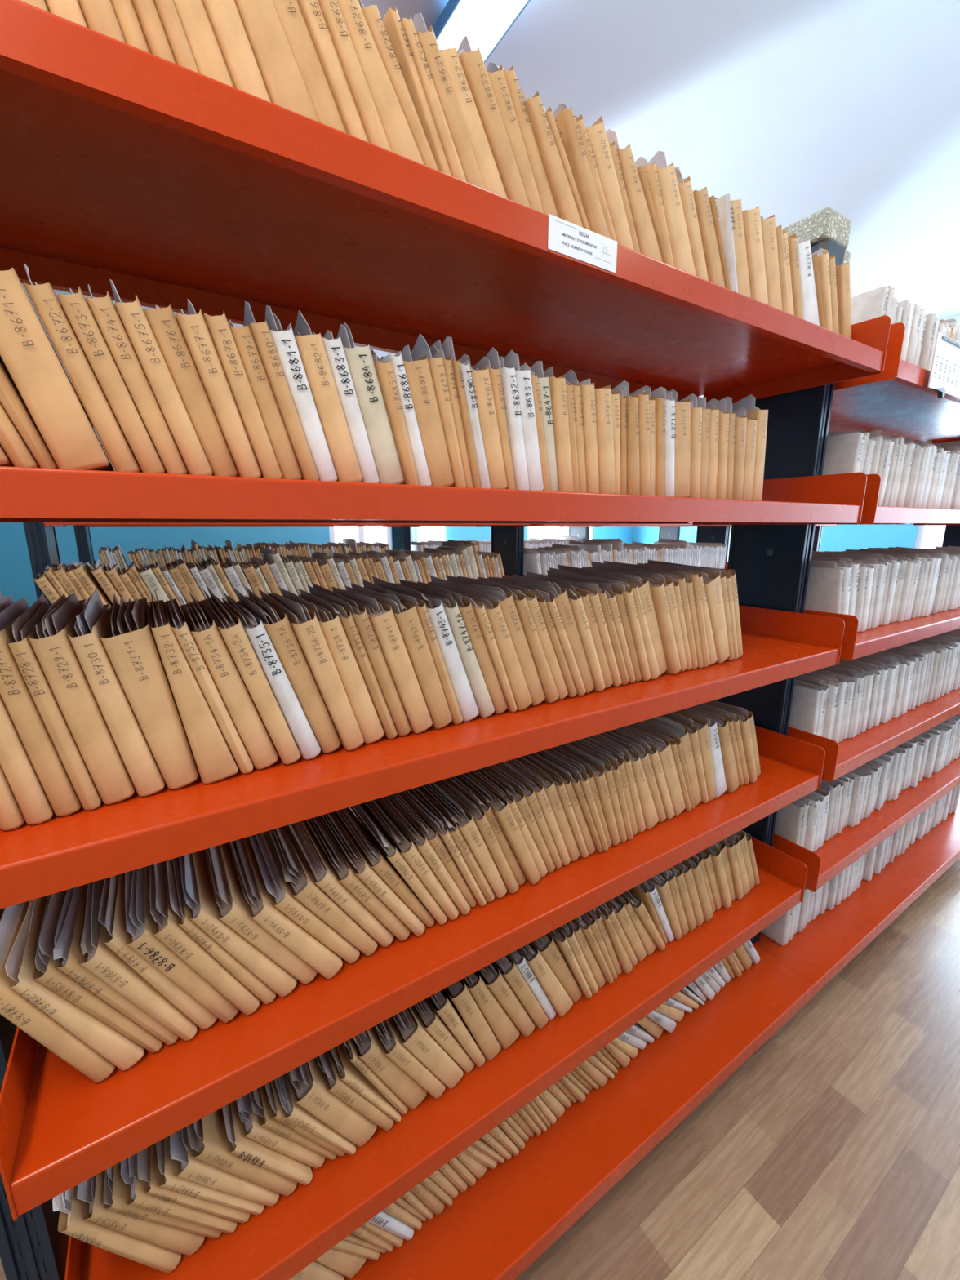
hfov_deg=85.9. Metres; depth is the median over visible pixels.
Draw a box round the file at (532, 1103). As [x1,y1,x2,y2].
[528,1099,550,1127]
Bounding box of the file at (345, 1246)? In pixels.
[332,1239,379,1260]
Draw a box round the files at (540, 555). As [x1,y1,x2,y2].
[410,318,959,633]
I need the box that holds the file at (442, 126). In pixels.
[382,13,466,182]
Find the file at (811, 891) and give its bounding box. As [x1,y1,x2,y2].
[805,890,812,924]
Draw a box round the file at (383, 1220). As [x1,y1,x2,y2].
[368,1210,413,1240]
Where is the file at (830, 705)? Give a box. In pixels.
[802,673,838,738]
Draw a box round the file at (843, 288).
[835,262,851,338]
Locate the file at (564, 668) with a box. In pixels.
[515,588,577,697]
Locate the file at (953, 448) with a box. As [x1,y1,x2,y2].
[940,445,959,471]
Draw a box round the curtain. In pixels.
[410,525,444,542]
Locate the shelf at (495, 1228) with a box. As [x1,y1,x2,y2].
[342,943,815,1279]
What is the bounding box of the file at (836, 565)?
[810,560,839,568]
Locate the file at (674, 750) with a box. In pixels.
[630,723,691,811]
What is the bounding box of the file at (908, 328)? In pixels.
[900,302,914,360]
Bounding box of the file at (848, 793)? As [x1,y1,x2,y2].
[842,780,851,828]
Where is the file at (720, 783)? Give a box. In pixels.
[678,708,726,797]
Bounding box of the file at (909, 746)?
[901,742,912,790]
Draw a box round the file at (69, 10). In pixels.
[44,0,88,27]
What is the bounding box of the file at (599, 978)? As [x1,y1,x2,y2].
[565,919,605,987]
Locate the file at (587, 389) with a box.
[564,369,599,493]
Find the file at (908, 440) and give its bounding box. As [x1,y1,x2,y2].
[902,437,915,506]
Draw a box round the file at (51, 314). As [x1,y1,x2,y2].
[23,263,140,472]
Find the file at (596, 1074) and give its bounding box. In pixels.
[578,1059,607,1086]
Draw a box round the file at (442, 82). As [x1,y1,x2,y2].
[412,13,485,190]
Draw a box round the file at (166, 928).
[149,861,259,1015]
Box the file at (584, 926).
[574,915,613,983]
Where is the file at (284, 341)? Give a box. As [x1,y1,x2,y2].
[264,305,337,481]
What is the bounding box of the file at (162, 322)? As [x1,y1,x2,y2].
[142,304,237,476]
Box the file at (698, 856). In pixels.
[692,853,715,912]
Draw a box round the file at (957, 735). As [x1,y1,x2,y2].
[951,720,959,761]
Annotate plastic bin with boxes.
[810,239,845,266]
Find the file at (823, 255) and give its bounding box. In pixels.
[817,249,832,331]
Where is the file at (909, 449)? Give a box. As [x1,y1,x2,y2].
[895,442,914,506]
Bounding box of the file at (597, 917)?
[588,908,622,974]
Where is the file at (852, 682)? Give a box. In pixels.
[843,675,855,738]
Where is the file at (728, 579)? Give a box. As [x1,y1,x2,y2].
[644,563,738,659]
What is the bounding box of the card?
[927,332,959,399]
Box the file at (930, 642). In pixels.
[917,639,945,646]
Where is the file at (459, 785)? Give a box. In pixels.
[444,776,525,885]
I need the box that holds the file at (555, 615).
[476,578,586,696]
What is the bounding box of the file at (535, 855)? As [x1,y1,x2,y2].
[469,769,547,876]
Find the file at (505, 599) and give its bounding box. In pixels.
[427,575,545,706]
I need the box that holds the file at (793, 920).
[788,905,796,940]
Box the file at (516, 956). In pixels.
[507,949,555,1019]
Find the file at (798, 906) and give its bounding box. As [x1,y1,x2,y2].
[793,902,801,934]
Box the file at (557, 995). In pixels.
[518,942,573,1016]
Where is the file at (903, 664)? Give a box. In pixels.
[892,659,906,718]
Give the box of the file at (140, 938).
[124,865,239,1022]
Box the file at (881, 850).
[872,838,887,874]
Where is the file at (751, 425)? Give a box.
[732,407,757,500]
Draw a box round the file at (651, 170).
[635,156,674,266]
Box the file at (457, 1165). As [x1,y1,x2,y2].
[448,1155,475,1186]
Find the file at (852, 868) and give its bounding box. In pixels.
[846,861,855,897]
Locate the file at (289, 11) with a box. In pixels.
[272,0,346,133]
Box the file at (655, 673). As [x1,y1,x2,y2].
[546,567,660,679]
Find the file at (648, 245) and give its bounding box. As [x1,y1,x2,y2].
[605,128,662,262]
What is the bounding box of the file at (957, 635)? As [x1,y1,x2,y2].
[940,631,959,688]
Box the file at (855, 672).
[855,671,865,735]
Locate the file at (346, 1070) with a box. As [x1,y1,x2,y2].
[328,1043,401,1122]
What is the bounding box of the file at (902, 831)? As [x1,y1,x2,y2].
[895,824,906,855]
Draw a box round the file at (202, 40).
[173,0,234,87]
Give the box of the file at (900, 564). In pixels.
[888,562,902,622]
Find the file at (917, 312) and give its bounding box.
[905,303,923,364]
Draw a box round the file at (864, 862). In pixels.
[861,853,866,879]
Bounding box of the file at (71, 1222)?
[52,1184,181,1273]
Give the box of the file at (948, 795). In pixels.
[941,790,952,820]
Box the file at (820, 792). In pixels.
[809,788,829,848]
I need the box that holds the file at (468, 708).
[372,576,479,721]
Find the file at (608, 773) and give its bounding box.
[558,742,626,842]
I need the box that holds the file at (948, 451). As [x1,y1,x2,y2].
[937,449,950,508]
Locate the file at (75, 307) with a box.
[57,286,164,473]
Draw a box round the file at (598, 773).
[551,746,620,845]
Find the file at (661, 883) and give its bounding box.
[648,873,682,939]
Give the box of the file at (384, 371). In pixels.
[370,348,418,484]
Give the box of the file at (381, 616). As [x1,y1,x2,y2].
[331,586,432,733]
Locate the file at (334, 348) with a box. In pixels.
[311,330,379,483]
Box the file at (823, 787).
[820,784,830,840]
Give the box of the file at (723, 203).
[715,193,737,292]
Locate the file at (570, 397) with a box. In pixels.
[565,383,579,492]
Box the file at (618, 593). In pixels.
[539,573,641,681]
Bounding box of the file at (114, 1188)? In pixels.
[103,1161,222,1238]
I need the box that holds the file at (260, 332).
[243,301,319,480]
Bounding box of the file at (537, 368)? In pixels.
[530,360,558,491]
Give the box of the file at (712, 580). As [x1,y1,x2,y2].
[656,567,729,663]
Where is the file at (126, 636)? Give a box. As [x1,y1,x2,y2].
[99,593,198,789]
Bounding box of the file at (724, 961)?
[721,957,734,978]
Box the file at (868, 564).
[811,555,875,628]
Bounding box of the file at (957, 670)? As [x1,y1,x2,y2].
[952,639,959,689]
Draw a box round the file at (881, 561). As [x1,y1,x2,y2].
[813,552,889,626]
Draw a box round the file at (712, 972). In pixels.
[706,967,724,987]
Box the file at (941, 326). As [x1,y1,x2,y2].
[937,322,945,334]
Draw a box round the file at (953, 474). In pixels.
[945,453,959,509]
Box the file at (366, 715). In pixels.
[280,587,384,743]
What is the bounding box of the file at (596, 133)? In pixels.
[574,115,634,250]
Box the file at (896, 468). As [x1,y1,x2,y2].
[887,445,902,506]
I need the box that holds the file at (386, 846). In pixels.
[350,803,447,924]
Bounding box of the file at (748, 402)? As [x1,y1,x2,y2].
[732,394,768,500]
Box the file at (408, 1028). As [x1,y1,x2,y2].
[388,1006,463,1088]
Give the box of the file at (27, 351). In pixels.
[0,267,114,471]
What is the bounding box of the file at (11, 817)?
[0,764,25,831]
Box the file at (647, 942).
[616,893,656,955]
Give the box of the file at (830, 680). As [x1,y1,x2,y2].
[806,672,839,739]
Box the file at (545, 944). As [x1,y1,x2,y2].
[531,933,582,1002]
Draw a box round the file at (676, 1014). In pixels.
[654,1003,684,1022]
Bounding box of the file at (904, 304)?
[897,299,910,356]
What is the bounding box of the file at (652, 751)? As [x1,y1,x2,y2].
[608,728,675,819]
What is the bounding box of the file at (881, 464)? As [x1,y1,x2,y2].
[876,435,888,479]
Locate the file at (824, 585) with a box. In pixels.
[804,560,844,613]
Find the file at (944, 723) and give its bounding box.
[939,721,952,765]
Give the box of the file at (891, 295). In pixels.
[884,285,894,317]
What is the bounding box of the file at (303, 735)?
[221,591,320,759]
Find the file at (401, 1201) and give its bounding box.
[395,1196,426,1221]
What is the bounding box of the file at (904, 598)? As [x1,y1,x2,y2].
[895,557,913,622]
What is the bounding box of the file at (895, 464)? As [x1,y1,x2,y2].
[886,442,899,506]
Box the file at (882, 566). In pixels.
[870,560,885,628]
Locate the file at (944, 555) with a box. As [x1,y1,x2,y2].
[867,547,948,613]
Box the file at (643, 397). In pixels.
[631,391,649,495]
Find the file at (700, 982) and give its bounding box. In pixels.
[693,976,715,999]
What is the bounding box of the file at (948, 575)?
[937,558,951,612]
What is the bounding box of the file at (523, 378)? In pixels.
[503,350,543,490]
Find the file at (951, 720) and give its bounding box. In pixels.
[946,717,958,765]
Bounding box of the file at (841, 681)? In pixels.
[809,669,846,742]
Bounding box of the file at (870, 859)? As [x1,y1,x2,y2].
[862,844,878,880]
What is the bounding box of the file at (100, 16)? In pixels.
[77,0,125,43]
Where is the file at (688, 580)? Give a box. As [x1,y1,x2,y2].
[656,570,702,668]
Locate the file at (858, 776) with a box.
[846,770,863,826]
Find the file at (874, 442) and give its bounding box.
[867,438,875,474]
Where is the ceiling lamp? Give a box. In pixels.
[432,0,530,63]
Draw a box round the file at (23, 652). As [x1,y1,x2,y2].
[7,593,101,810]
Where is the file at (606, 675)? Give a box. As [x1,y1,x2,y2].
[555,583,613,688]
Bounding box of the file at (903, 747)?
[895,744,907,793]
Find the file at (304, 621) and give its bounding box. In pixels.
[258,589,364,751]
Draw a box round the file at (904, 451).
[892,444,906,506]
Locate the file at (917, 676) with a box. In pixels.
[910,657,923,710]
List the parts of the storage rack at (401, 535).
plate, plate, plate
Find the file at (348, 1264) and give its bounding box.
[315,1248,366,1278]
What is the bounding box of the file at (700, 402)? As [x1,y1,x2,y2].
[679,393,710,497]
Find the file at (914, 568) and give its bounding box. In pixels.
[903,560,918,621]
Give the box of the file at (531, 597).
[457,575,568,699]
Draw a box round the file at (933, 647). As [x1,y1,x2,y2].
[909,642,936,650]
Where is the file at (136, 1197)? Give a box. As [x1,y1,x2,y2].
[120,1152,237,1233]
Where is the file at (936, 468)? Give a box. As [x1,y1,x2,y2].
[925,450,942,508]
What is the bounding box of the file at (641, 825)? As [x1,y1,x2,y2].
[583,737,645,832]
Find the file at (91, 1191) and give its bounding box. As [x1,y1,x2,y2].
[76,1169,204,1256]
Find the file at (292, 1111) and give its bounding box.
[274,1073,355,1155]
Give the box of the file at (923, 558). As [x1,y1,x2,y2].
[847,550,927,618]
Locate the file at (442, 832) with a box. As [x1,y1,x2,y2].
[400,790,486,906]
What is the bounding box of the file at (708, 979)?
[700,972,720,993]
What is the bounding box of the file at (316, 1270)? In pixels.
[288,1260,344,1279]
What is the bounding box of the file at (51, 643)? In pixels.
[26,591,134,804]
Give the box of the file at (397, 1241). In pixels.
[361,1221,403,1247]
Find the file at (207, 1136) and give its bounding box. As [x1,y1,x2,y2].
[186,1107,297,1195]
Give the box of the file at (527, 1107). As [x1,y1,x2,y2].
[523,1102,546,1132]
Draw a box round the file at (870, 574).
[811,557,874,631]
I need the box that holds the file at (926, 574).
[915,559,931,617]
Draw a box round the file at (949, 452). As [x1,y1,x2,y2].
[938,452,951,508]
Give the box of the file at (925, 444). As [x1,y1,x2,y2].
[915,441,932,507]
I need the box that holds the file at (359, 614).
[306,582,411,736]
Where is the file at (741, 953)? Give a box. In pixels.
[733,944,752,969]
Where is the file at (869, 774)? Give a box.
[855,768,871,819]
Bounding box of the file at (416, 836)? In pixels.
[376,795,470,915]
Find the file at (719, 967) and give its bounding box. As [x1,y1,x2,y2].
[712,960,730,982]
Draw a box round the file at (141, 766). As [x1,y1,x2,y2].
[67,588,164,796]
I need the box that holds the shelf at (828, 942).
[755,801,959,995]
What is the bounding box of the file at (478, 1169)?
[456,1151,487,1178]
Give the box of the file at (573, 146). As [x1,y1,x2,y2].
[552,103,610,239]
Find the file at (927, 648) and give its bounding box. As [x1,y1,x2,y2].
[906,643,935,702]
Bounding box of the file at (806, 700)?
[788,679,821,734]
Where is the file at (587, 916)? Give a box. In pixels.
[581,911,617,978]
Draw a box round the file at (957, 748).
[954,733,959,759]
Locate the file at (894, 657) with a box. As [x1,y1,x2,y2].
[871,653,899,678]
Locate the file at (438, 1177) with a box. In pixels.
[429,1168,458,1198]
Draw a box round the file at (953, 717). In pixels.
[950,715,959,761]
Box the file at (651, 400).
[632,390,655,495]
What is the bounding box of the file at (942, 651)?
[913,642,946,700]
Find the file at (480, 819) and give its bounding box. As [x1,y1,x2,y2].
[434,778,518,893]
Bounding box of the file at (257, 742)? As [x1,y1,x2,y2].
[179,591,278,769]
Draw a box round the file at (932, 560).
[859,548,936,617]
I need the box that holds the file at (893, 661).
[869,654,899,720]
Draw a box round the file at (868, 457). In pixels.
[862,440,873,474]
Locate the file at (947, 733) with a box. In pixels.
[935,725,948,771]
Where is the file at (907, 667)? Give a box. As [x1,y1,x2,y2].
[897,659,908,716]
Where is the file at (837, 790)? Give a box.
[830,779,840,837]
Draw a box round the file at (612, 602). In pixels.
[524,574,635,683]
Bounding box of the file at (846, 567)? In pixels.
[811,558,852,614]
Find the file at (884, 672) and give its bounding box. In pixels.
[853,659,888,726]
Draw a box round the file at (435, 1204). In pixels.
[410,1182,444,1214]
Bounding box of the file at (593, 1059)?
[587,1054,614,1079]
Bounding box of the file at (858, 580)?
[853,561,861,615]
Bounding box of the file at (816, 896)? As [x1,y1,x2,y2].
[811,887,820,919]
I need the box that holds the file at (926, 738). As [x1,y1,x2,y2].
[915,733,929,782]
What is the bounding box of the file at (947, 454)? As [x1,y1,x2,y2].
[935,452,948,508]
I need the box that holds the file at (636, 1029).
[626,1022,653,1043]
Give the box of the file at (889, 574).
[878,560,892,626]
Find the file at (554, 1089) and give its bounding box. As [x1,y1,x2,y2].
[547,1083,571,1107]
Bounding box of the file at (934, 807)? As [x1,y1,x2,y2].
[928,801,936,831]
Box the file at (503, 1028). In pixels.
[462,971,519,1048]
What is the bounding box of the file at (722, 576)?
[636,563,733,661]
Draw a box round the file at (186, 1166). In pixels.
[169,1126,279,1206]
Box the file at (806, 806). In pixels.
[793,798,808,847]
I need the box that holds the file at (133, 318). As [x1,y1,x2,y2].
[109,279,212,475]
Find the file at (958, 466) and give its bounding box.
[949,456,959,509]
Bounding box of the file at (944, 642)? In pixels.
[924,638,952,648]
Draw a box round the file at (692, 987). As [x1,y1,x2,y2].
[685,981,706,1001]
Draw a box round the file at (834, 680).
[822,675,839,703]
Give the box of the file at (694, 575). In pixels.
[603,560,710,667]
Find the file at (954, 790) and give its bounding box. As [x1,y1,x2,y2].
[947,786,957,813]
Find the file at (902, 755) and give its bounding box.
[891,747,905,799]
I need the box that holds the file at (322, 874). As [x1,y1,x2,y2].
[285,820,393,946]
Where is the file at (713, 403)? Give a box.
[706,398,728,498]
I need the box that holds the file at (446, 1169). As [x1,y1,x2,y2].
[439,1162,467,1192]
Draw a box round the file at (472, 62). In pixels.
[457,35,530,208]
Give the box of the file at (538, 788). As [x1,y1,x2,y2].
[497,760,570,865]
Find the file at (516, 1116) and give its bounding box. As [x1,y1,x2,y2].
[511,1111,533,1137]
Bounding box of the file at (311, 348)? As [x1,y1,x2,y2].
[293,310,362,482]
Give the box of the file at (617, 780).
[568,741,633,839]
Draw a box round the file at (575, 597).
[502,575,604,691]
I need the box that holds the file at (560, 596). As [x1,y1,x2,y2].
[477,576,594,693]
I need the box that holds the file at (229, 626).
[199,586,300,764]
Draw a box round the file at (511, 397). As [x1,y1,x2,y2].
[485,346,529,489]
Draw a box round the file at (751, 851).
[741,829,759,885]
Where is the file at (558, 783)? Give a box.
[517,756,588,857]
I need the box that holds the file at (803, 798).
[797,797,808,847]
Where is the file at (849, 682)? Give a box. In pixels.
[818,669,851,742]
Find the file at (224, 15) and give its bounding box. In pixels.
[201,0,271,102]
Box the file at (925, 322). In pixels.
[916,316,926,365]
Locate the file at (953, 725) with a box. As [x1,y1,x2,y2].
[943,720,955,766]
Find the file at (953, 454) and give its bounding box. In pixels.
[942,452,955,509]
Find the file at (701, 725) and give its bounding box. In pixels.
[662,711,715,800]
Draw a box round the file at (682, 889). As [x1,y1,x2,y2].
[668,865,696,930]
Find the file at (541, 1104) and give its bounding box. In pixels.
[533,1095,556,1124]
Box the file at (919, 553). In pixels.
[845,549,921,555]
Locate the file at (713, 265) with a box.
[683,178,724,287]
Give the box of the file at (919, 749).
[910,742,924,787]
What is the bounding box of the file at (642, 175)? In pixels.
[636,165,669,264]
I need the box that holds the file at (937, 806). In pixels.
[931,798,941,827]
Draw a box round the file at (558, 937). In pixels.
[548,928,591,998]
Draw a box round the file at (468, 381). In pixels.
[459,360,490,488]
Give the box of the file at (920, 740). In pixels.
[913,737,924,771]
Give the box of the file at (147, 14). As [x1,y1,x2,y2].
[131,0,176,63]
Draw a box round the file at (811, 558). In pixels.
[811,558,845,561]
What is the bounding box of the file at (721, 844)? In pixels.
[713,840,735,902]
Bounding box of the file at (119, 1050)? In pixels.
[4,895,144,1071]
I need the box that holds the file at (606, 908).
[597,902,637,966]
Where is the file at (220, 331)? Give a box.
[203,311,282,479]
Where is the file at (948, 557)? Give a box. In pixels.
[937,556,949,612]
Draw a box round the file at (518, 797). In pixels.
[476,767,555,872]
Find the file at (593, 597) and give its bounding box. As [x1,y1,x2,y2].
[512,573,621,686]
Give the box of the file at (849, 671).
[826,666,864,737]
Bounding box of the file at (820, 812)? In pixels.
[809,793,823,851]
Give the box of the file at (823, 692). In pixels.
[812,684,826,735]
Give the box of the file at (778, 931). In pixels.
[760,907,793,946]
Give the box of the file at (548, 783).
[506,757,580,861]
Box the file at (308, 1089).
[285,1057,377,1146]
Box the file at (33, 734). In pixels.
[0,596,81,816]
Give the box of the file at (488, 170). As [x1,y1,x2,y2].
[440,46,507,199]
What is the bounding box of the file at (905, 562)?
[894,557,906,622]
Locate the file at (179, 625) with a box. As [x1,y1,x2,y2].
[164,592,253,773]
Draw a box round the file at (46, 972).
[32,889,162,1053]
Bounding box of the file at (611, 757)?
[574,738,638,835]
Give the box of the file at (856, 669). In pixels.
[831,664,869,734]
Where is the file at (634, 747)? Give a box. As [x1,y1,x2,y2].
[600,731,666,822]
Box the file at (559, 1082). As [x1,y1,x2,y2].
[555,1080,576,1102]
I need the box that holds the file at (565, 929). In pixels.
[558,924,598,994]
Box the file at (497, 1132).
[488,1124,519,1155]
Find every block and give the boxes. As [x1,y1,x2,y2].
[782,207,851,248]
[842,249,850,264]
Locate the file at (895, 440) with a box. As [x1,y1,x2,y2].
[880,434,898,506]
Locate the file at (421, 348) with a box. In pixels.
[410,333,466,487]
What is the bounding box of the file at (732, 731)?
[692,706,743,785]
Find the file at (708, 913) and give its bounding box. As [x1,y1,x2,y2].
[683,856,713,921]
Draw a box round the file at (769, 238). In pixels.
[760,214,782,310]
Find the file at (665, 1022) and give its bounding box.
[646,1009,676,1033]
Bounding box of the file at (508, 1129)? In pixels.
[498,1120,524,1150]
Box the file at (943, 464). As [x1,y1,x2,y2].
[932,450,946,508]
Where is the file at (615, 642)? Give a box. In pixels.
[525,571,629,684]
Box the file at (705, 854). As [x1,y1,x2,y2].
[698,848,722,910]
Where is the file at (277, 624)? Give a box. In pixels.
[233,586,341,753]
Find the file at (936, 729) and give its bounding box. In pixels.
[928,726,941,774]
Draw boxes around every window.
[328,526,391,550]
[444,525,445,541]
[527,525,593,540]
[914,524,928,548]
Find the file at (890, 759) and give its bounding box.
[878,755,891,805]
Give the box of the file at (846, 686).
[838,679,848,742]
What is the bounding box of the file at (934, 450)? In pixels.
[921,440,937,508]
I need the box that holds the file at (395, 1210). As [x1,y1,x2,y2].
[382,1201,422,1230]
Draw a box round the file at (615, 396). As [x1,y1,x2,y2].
[611,391,620,494]
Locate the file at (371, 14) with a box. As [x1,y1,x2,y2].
[357,0,438,170]
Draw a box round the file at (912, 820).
[905,817,914,848]
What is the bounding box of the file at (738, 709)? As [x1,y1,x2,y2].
[706,700,760,777]
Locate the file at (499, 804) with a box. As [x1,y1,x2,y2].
[454,772,540,884]
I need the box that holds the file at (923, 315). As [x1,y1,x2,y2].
[913,308,926,365]
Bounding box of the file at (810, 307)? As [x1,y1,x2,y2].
[796,235,819,325]
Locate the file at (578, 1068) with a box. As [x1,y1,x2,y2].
[573,1066,598,1089]
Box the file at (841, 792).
[833,782,843,835]
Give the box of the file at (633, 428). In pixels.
[611,380,639,495]
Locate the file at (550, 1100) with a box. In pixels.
[538,1088,564,1117]
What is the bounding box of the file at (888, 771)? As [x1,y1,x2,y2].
[880,760,890,807]
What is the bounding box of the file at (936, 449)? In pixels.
[924,448,937,508]
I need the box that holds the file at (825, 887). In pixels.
[819,880,829,914]
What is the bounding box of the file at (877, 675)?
[866,668,879,728]
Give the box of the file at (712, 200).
[708,195,730,289]
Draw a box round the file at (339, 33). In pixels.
[317,0,391,151]
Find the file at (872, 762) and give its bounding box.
[867,760,882,812]
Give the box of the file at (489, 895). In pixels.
[408,786,494,902]
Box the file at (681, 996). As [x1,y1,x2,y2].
[671,990,698,1008]
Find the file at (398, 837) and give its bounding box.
[361,799,458,919]
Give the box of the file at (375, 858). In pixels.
[333,807,434,927]
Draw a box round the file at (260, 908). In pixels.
[229,836,342,978]
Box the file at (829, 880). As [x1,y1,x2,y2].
[824,880,830,910]
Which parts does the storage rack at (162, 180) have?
plate, plate, plate, plate, plate, plate, plate, plate, plate, plate, plate, plate, plate, plate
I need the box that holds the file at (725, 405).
[717,396,735,499]
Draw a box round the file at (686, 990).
[681,986,704,1005]
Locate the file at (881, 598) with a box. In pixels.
[875,563,886,627]
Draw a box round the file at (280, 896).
[248,831,359,964]
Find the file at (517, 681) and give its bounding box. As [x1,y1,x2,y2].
[451,591,532,711]
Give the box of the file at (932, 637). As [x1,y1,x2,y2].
[926,635,954,644]
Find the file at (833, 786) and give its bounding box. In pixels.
[820,778,836,840]
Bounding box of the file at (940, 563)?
[864,548,941,614]
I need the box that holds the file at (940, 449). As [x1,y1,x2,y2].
[930,444,944,508]
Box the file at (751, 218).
[742,206,768,305]
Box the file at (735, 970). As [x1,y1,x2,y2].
[725,953,741,977]
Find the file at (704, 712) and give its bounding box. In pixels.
[689,706,739,786]
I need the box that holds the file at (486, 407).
[458,354,506,488]
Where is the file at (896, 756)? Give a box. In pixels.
[885,748,899,800]
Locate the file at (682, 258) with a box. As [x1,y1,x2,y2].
[648,151,696,275]
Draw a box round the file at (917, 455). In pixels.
[903,446,923,507]
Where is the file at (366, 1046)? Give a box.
[350,1027,426,1109]
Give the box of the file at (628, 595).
[546,569,650,680]
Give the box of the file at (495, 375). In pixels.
[471,356,515,489]
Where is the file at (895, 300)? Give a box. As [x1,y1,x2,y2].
[890,297,897,324]
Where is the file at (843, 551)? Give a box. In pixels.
[843,551,921,575]
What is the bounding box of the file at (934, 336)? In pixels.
[926,320,939,371]
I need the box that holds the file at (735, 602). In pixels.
[644,559,742,657]
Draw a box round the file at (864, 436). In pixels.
[847,431,866,472]
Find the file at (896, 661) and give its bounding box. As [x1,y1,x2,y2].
[890,661,900,719]
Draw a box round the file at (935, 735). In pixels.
[923,729,939,777]
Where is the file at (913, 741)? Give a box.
[904,737,917,788]
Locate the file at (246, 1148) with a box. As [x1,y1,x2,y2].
[222,1100,312,1185]
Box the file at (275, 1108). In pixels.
[264,1080,345,1156]
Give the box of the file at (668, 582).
[582,566,687,671]
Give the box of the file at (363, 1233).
[351,1226,393,1252]
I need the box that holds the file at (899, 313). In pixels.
[894,306,902,323]
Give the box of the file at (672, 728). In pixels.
[639,715,701,806]
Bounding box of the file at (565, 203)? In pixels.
[521,90,583,227]
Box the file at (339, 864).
[305,816,409,941]
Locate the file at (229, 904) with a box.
[204,842,317,984]
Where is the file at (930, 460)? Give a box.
[915,440,933,507]
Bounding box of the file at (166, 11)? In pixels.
[153,0,199,73]
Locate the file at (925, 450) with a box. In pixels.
[911,444,928,507]
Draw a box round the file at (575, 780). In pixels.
[530,752,602,852]
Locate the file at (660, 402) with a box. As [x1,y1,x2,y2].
[629,385,666,496]
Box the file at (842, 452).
[822,431,863,475]
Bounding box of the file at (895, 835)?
[888,828,900,862]
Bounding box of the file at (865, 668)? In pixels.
[839,660,874,725]
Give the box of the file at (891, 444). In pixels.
[877,435,893,506]
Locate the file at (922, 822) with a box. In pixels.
[915,808,928,839]
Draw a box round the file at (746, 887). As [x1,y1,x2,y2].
[726,834,750,894]
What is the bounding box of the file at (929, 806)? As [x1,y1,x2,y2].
[923,806,929,835]
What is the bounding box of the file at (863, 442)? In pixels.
[856,438,864,472]
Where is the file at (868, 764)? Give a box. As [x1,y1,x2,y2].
[863,762,879,813]
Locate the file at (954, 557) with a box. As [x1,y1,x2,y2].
[879,547,957,611]
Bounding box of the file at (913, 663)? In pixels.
[884,651,915,713]
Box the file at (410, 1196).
[401,1190,433,1219]
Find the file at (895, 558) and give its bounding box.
[890,556,900,613]
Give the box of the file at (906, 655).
[882,650,911,658]
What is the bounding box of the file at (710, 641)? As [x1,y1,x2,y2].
[679,570,717,665]
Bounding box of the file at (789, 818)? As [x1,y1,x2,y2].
[774,802,804,844]
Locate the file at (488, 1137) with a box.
[481,1132,511,1159]
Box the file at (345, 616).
[298,588,397,738]
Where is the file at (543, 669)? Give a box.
[444,574,559,702]
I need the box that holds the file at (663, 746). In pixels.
[617,724,685,816]
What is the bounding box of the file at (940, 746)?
[933,727,946,773]
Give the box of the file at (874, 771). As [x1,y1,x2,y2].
[857,764,878,817]
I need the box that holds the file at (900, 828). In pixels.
[894,828,901,856]
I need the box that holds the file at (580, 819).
[522,754,595,854]
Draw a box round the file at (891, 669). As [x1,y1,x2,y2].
[860,657,895,723]
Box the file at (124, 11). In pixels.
[110,0,150,53]
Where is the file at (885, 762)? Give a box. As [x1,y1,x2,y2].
[872,756,888,809]
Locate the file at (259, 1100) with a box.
[249,1084,336,1159]
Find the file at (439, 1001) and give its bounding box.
[427,990,485,1066]
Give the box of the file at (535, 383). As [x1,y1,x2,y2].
[520,363,550,491]
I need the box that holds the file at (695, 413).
[688,400,702,497]
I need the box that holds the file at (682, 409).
[665,389,690,497]
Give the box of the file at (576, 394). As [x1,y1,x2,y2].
[565,379,586,493]
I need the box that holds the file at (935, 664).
[926,647,940,702]
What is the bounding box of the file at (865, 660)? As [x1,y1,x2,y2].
[853,657,887,678]
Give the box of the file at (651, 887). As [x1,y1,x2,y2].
[640,880,674,942]
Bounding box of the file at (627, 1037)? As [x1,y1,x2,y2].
[617,1031,646,1049]
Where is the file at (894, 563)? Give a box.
[881,555,897,625]
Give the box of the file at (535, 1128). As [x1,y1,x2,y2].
[517,1106,541,1135]
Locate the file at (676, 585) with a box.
[586,566,692,670]
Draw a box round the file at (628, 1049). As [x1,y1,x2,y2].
[610,1037,638,1058]
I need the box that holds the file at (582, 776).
[536,749,608,851]
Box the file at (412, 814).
[388,792,476,907]
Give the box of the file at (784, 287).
[776,225,790,314]
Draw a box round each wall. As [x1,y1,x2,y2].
[0,283,632,607]
[631,315,959,551]
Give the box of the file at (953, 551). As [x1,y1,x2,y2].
[888,546,959,609]
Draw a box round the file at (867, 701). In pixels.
[860,671,873,733]
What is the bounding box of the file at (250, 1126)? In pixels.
[235,1093,324,1168]
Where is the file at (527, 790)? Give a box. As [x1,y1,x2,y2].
[486,764,562,868]
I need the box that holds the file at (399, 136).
[337,0,424,164]
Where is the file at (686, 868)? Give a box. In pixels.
[675,861,704,925]
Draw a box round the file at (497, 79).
[487,65,543,213]
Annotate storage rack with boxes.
[0,0,959,1279]
[22,382,837,816]
[73,444,688,591]
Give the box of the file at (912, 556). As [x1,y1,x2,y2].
[835,551,921,620]
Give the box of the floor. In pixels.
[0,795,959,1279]
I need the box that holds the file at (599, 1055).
[594,1050,617,1074]

